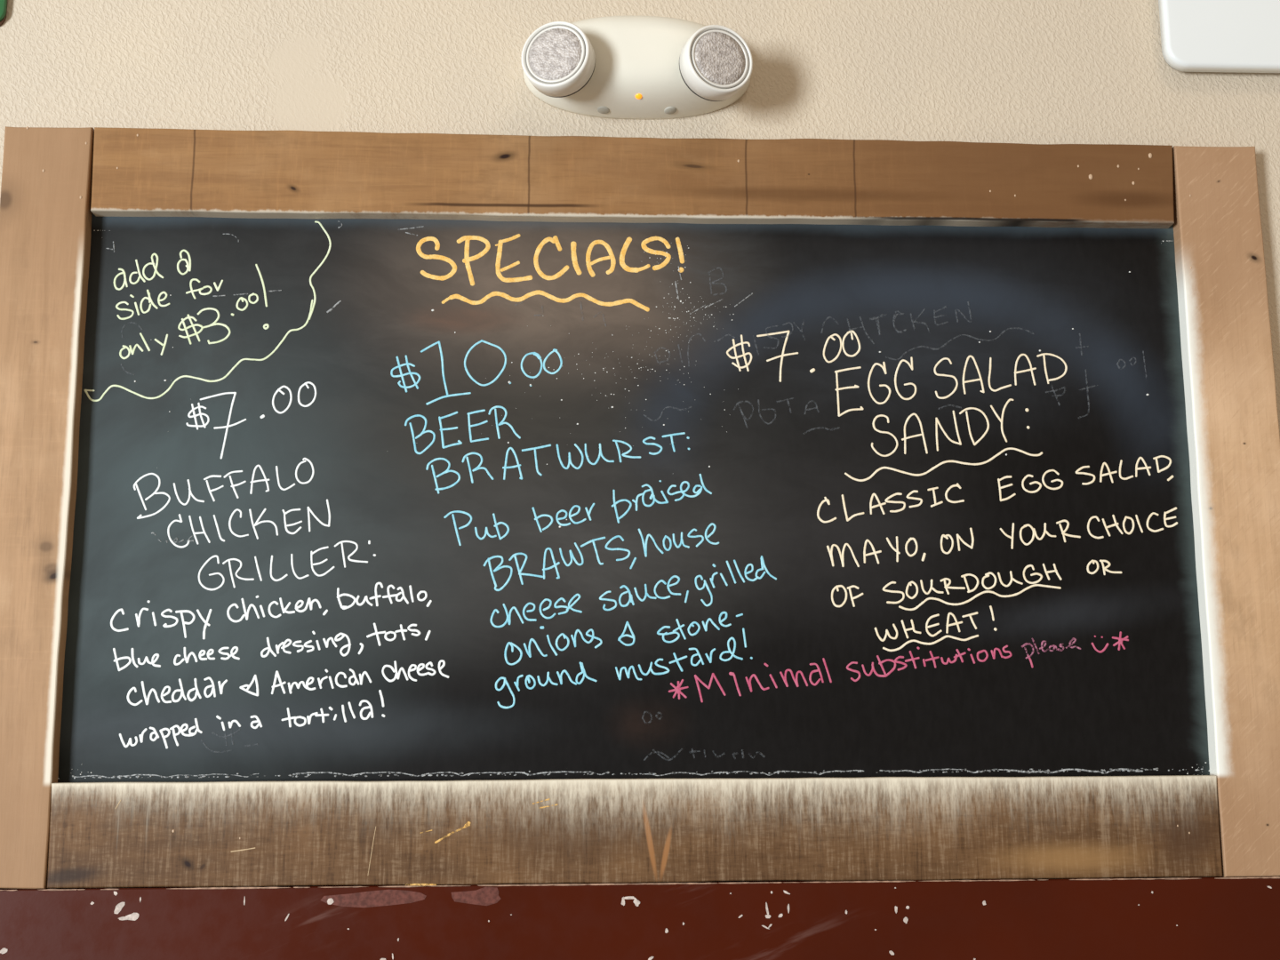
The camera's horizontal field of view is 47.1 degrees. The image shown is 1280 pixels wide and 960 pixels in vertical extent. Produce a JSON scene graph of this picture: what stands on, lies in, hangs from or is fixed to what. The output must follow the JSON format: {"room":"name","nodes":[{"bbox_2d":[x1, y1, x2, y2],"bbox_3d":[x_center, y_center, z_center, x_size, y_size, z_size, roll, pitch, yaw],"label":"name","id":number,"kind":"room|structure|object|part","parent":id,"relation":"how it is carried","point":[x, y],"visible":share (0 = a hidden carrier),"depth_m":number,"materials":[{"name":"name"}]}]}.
{"room":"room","nodes":[
{"label":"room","id":0,"kind":"room"},
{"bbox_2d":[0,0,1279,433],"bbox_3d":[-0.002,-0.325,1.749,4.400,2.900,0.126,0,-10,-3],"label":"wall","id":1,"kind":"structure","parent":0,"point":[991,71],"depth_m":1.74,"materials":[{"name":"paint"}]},
{"bbox_2d":[520,15,752,119],"bbox_3d":[-0.001,-0.488,1.689,0.269,0.123,0.103,0,-10,-3],"label":"emergency light","id":2,"kind":"object","parent":1,"relation":"attached to","point":[626,67],"visible":1,"depth_m":1.67,"materials":[{"name":"beige plastic"}]},
{"bbox_2d":[0,876,1279,959],"bbox_3d":[0.007,0.760,1.502,3.800,0.677,0.026,0,-10,-3],"label":"trim","id":3,"kind":"structure","parent":1,"relation":"attached to","point":[1206,917],"depth_m":1.54,"materials":[{"name":"red paint"}]},
{"bbox_2d":[0,126,1279,888],"bbox_3d":[0.005,0.015,1.637,1.451,0.842,0.026,0,-10,-3],"label":"chalkboard","id":4,"kind":"object","parent":1,"relation":"attached to","point":[376,508],"visible":1,"depth_m":1.64,"materials":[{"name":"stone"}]},
{"bbox_3d":[0.003,-0.349,1.703,1.251,0.102,0.026,0,-10,-3],"label":"frame rail","id":5,"kind":"part","parent":4,"relation":"part of","materials":[{"name":"brown wood"}]},
{"bbox_3d":[0.005,0.375,1.573,1.248,0.109,0.025,0,-10,-3],"label":"frame rail","id":6,"kind":"part","parent":4,"relation":"part of","materials":[{"name":"brown wood"}]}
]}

